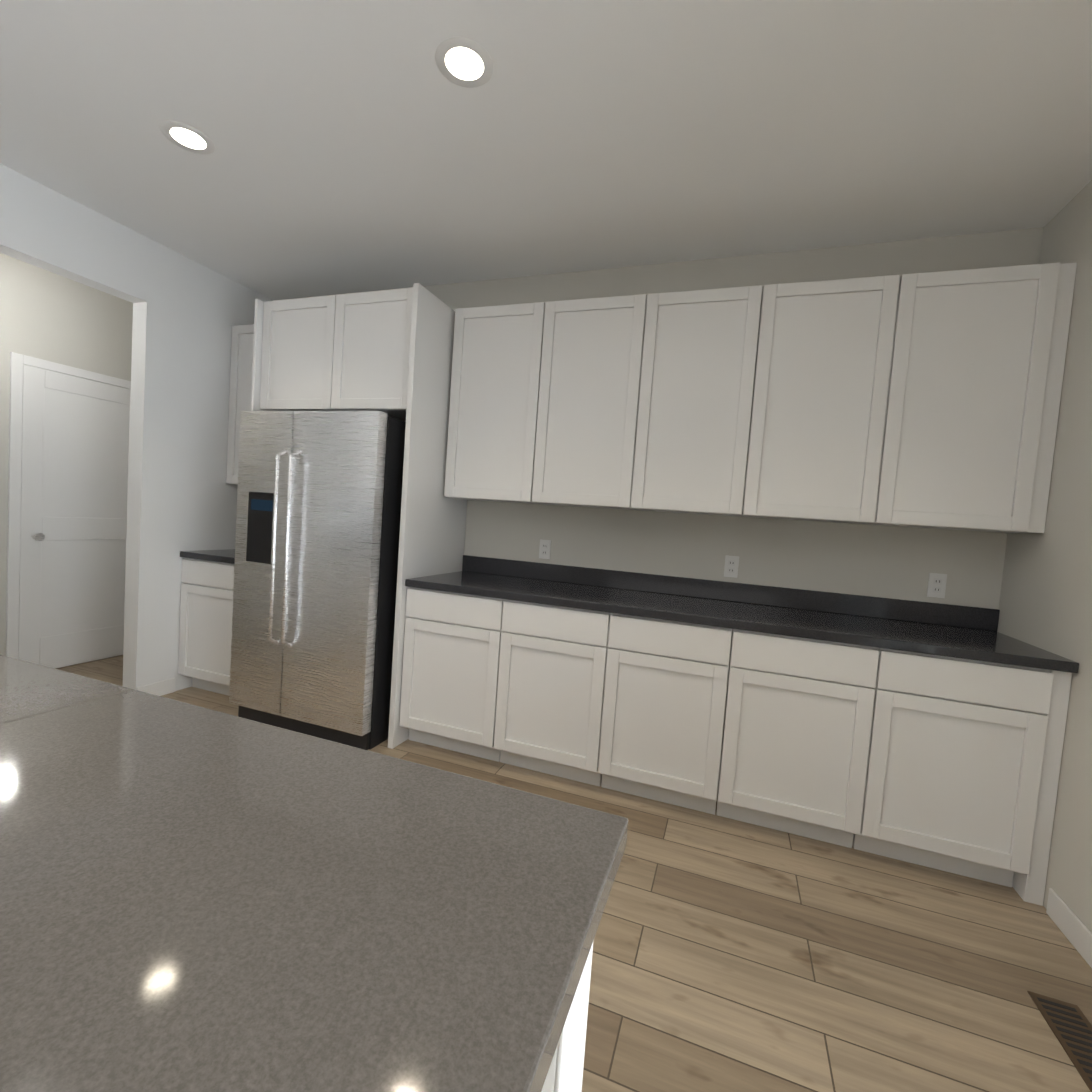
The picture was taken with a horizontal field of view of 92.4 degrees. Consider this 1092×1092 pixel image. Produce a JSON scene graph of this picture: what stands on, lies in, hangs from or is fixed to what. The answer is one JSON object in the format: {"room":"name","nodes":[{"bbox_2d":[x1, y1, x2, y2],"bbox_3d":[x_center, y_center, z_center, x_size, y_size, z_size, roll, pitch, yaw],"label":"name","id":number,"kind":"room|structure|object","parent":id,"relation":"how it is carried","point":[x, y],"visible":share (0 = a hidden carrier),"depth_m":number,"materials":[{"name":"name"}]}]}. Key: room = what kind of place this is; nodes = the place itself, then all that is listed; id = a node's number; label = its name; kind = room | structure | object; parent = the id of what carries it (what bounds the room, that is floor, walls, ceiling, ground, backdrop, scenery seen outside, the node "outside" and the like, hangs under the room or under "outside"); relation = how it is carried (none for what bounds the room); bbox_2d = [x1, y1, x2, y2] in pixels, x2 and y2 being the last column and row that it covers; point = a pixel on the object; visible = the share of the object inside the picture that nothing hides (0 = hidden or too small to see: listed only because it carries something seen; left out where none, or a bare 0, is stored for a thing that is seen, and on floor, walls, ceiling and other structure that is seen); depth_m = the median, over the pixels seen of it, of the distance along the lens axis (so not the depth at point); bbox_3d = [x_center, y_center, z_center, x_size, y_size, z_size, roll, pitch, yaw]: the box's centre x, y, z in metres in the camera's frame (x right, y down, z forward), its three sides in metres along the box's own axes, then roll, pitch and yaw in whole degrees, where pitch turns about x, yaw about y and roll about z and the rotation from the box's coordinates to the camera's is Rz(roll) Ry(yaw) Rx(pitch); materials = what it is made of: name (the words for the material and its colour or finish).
{"room":"kitchen","nodes":[
{"label":"kitchen","id":0,"kind":"room"},
{"bbox_2d":[0,253,132,668],"bbox_3d":[-4.494,-1.149,0.346,0.120,4.200,8.550,5,3,20],"label":"wall","id":1,"kind":"structure","parent":0,"point":[50,316],"depth_m":3.46,"materials":[{"name":"grey paint"}]},
{"bbox_2d":[5,352,130,667],"bbox_3d":[-3.255,-0.186,3.739,0.085,2.092,0.864,5,3,20],"label":"hall door","id":2,"kind":"structure","parent":1,"relation":"in","point":[68,462],"depth_m":3.63,"materials":[{"name":"white wood"}]},
{"bbox_2d":[0,164,273,690],"bbox_3d":[-2.970,-0.380,1.672,0.120,2.740,4.826,5,3,20],"label":"wall","id":3,"kind":"structure","parent":0,"point":[188,313],"depth_m":3.19,"materials":[{"name":"white paint"}]},
{"bbox_2d":[136,678,174,695],"bbox_3d":[-2.438,0.899,3.278,0.010,0.095,0.232,5,3,20],"label":"baseboard","id":4,"kind":"structure","parent":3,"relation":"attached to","point":[163,687],"depth_m":3.30,"materials":[{"name":"white wood"}]},
{"bbox_2d":[0,0,1091,299],"bbox_3d":[-1.779,-1.672,-0.645,5.790,0.250,8.550,5,3,20],"label":"ceiling","id":5,"kind":"structure","parent":0,"point":[364,144],"depth_m":1.95,"materials":[{"name":"white paint"}]},
{"bbox_2d":[160,121,214,154],"bbox_3d":[-1.468,-1.672,2.150,0.188,0.004,0.188,5,3,20],"label":"recessed light","id":6,"kind":"object","parent":5,"relation":"in","point":[187,137],"visible":1,"depth_m":2.14,"materials":[{"name":"white"}]},
{"bbox_2d":[435,37,493,87],"bbox_3d":[-0.264,-1.562,1.699,0.188,0.004,0.188,5,3,20],"label":"recessed light","id":7,"kind":"object","parent":5,"relation":"in","point":[464,62],"visible":1,"depth_m":1.69,"materials":[{"name":"white"}]},
{"bbox_2d":[56,655,1091,1091],"bbox_3d":[-1.985,1.231,-0.489,5.790,0.100,8.550,5,3,20],"label":"floor","id":8,"kind":"structure","parent":0,"point":[730,955],"depth_m":1.59,"materials":[{"name":"brown wood"}]},
{"bbox_2d":[178,558,233,695],"bbox_3d":[-1.992,0.523,3.579,0.582,0.875,0.618,5,3,20],"label":"base cabinet","id":9,"kind":"object","parent":8,"relation":"on","point":[206,614],"visible":0.44,"depth_m":3.32,"materials":[{"name":"white wood"}]},
{"bbox_2d":[180,549,234,563],"bbox_3d":[-1.957,0.017,3.545,0.585,0.140,0.632,5,3,20],"label":"countertop","id":10,"kind":"structure","parent":9,"relation":"on","point":[226,556],"depth_m":3.30,"materials":[{"name":"grey stone"}]},
{"bbox_2d":[251,299,263,410],"bbox_3d":[-1.657,-0.230,3.416,0.020,2.440,0.657,5,3,20],"label":"panel","id":11,"kind":"object","parent":8,"relation":"on","point":[259,305],"depth_m":3.07,"materials":[{"name":"white wood"}]},
{"bbox_2d":[229,411,405,749],"bbox_3d":[-1.213,0.154,3.150,0.932,1.765,0.824,5,3,20],"label":"refrigerator","id":12,"kind":"object","parent":8,"relation":"on","point":[319,498],"visible":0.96,"depth_m":2.79,"materials":[{"name":"silver metal"}]},
{"bbox_2d":[388,283,466,748],"bbox_3d":[-0.640,-0.139,3.053,0.032,2.440,0.657,5,3,20],"label":"panel","id":13,"kind":"object","parent":8,"relation":"on","point":[432,529],"depth_m":2.85,"materials":[{"name":"white wood"}]},
{"bbox_2d":[399,587,504,761],"bbox_3d":[-0.405,0.666,3.012,0.561,0.875,0.618,5,3,20],"label":"base cabinet","id":14,"kind":"object","parent":8,"relation":"on","point":[451,658],"visible":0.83,"depth_m":2.73,"materials":[{"name":"white wood"}]},
{"bbox_2d":[405,555,1078,672],"bbox_3d":[0.674,0.253,2.604,2.794,0.140,0.632,5,3,20],"label":"countertop","id":15,"kind":"structure","parent":14,"relation":"on","point":[958,631],"depth_m":2.54,"materials":[{"name":"grey stone"}]},
{"bbox_2d":[494,599,610,786],"bbox_3d":[0.114,0.712,2.826,0.541,0.875,0.618,5,3,20],"label":"base cabinet","id":16,"kind":"object","parent":8,"relation":"on","point":[551,685],"visible":0.88,"depth_m":2.54,"materials":[{"name":"white wood"}]},
{"bbox_2d":[541,943,592,1091],"bbox_3d":[-1.025,0.792,-0.159,1.451,0.875,2.321,5,3,20],"label":"kitchen island","id":17,"kind":"object","parent":8,"relation":"on","point":[565,1073],"depth_m":0.60,"materials":[{"name":"white wood"}]},
{"bbox_2d":[0,655,627,1091],"bbox_3d":[-0.992,0.336,-0.183,1.490,0.038,2.355,5,3,20],"label":"island countertop","id":18,"kind":"structure","parent":17,"relation":"on","point":[196,899],"depth_m":0.49,"materials":[{"name":"grey stone"}]},
{"bbox_2d":[598,613,731,814],"bbox_3d":[0.621,0.758,2.645,0.536,0.875,0.618,5,3,20],"label":"base cabinet","id":19,"kind":"object","parent":8,"relation":"on","point":[665,694],"visible":0.94,"depth_m":2.36,"materials":[{"name":"white wood"}]},
{"bbox_2d":[716,629,878,847],"bbox_3d":[1.131,0.804,2.463,0.547,0.875,0.618,5,3,20],"label":"base cabinet","id":20,"kind":"object","parent":8,"relation":"on","point":[796,733],"visible":0.85,"depth_m":2.18,"materials":[{"name":"white wood"}]},
{"bbox_2d":[852,648,1053,886],"bbox_3d":[1.643,0.850,2.280,0.541,0.875,0.618,5,3,20],"label":"base cabinet","id":21,"kind":"object","parent":8,"relation":"on","point":[954,763],"visible":0.92,"depth_m":2.00,"materials":[{"name":"white wood"}]},
{"bbox_2d":[1027,991,1091,1091],"bbox_3d":[1.419,1.319,1.377,0.115,0.004,0.310,5,3,20],"label":"floor vent","id":22,"kind":"object","parent":8,"relation":"in","point":[1070,1025],"visible":1,"depth_m":1.43,"materials":[{"name":"brown metal"}]},
{"bbox_2d":[274,227,1043,608],"bbox_3d":[-0.402,-0.290,3.379,5.670,2.740,0.120,5,3,20],"label":"wall","id":23,"kind":"structure","parent":0,"point":[882,561],"depth_m":2.76,"materials":[{"name":"grey paint"}]},
{"bbox_2d":[226,324,253,484],"bbox_3d":[-1.840,-0.943,3.637,0.582,1.070,0.328,5,3,20],"label":"upper cabinet","id":24,"kind":"object","parent":23,"relation":"attached to","point":[241,367],"visible":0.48,"depth_m":3.55,"materials":[{"name":"white wood"}]},
{"bbox_2d":[260,288,412,421],"bbox_3d":[-1.081,-1.087,3.205,1.054,0.630,0.618,5,3,20],"label":"upper cabinet","id":25,"kind":"object","parent":23,"relation":"attached to","point":[346,352],"visible":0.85,"depth_m":2.91,"materials":[{"name":"white wood"}]},
{"bbox_2d":[444,302,547,504],"bbox_3d":[-0.244,-0.799,3.067,0.543,1.070,0.328,5,3,20],"label":"upper cabinet","id":26,"kind":"object","parent":23,"relation":"attached to","point":[494,392],"visible":0.92,"depth_m":2.92,"materials":[{"name":"white wood"}]},
{"bbox_2d":[539,539,550,558],"bbox_3d":[-0.007,0.020,3.176,0.070,0.115,0.010,5,3,20],"label":"electrical outlet","id":27,"kind":"object","parent":23,"relation":"attached to","point":[544,549],"visible":1,"depth_m":3.17,"materials":[{"name":"white plastic"}]},
{"bbox_2d":[532,294,646,509],"bbox_3d":[0.266,-0.753,2.884,0.541,1.070,0.328,5,3,20],"label":"upper cabinet","id":28,"kind":"object","parent":23,"relation":"attached to","point":[590,383],"visible":0.96,"depth_m":2.74,"materials":[{"name":"white wood"}]},
{"bbox_2d":[631,285,762,516],"bbox_3d":[0.773,-0.708,2.703,0.536,1.070,0.328,5,3,20],"label":"upper cabinet","id":29,"kind":"object","parent":23,"relation":"attached to","point":[696,391],"visible":1,"depth_m":2.56,"materials":[{"name":"white wood"}]},
{"bbox_2d":[724,555,738,577],"bbox_3d":[0.997,0.110,2.817,0.070,0.115,0.010,5,3,20],"label":"electrical outlet","id":30,"kind":"object","parent":23,"relation":"attached to","point":[731,566],"visible":1,"depth_m":2.81,"materials":[{"name":"white plastic"}]},
{"bbox_2d":[742,275,899,523],"bbox_3d":[1.283,-0.662,2.521,0.547,1.070,0.328,5,3,20],"label":"upper cabinet","id":31,"kind":"object","parent":23,"relation":"attached to","point":[821,378],"visible":1,"depth_m":2.37,"materials":[{"name":"white wood"}]},
{"bbox_2d":[927,573,946,597],"bbox_3d":[1.870,0.189,2.505,0.070,0.115,0.010,5,3,20],"label":"electrical outlet","id":32,"kind":"object","parent":23,"relation":"attached to","point":[937,585],"visible":1,"depth_m":2.50,"materials":[{"name":"white plastic"}]},
{"bbox_2d":[864,262,1059,531],"bbox_3d":[1.796,-0.616,2.338,0.541,1.070,0.328,5,3,20],"label":"upper cabinet","id":33,"kind":"object","parent":23,"relation":"attached to","point":[967,382],"visible":0.94,"depth_m":2.19,"materials":[{"name":"white wood"}]},
{"bbox_2d":[997,180,1091,932],"bbox_3d":[0.775,0.056,-1.516,0.120,2.740,8.310,5,3,20],"label":"wall","id":34,"kind":"structure","parent":0,"point":[1045,602],"depth_m":1.97,"materials":[{"name":"grey paint"}]},
{"bbox_2d":[998,263,1076,905],"bbox_3d":[1.984,0.096,2.147,0.056,2.440,0.597,5,3,20],"label":"cabinet filler","id":35,"kind":"object","parent":34,"relation":"attached to","point":[1030,887],"visible":0.36,"depth_m":2.00,"materials":[{"name":"white wood"}]},
{"bbox_2d":[1046,888,1091,967],"bbox_3d":[1.617,1.289,1.352,0.010,0.095,1.130,5,3,20],"label":"baseboard","id":36,"kind":"structure","parent":34,"relation":"attached to","point":[1076,932],"depth_m":1.75,"materials":[{"name":"white wood"}]}
]}

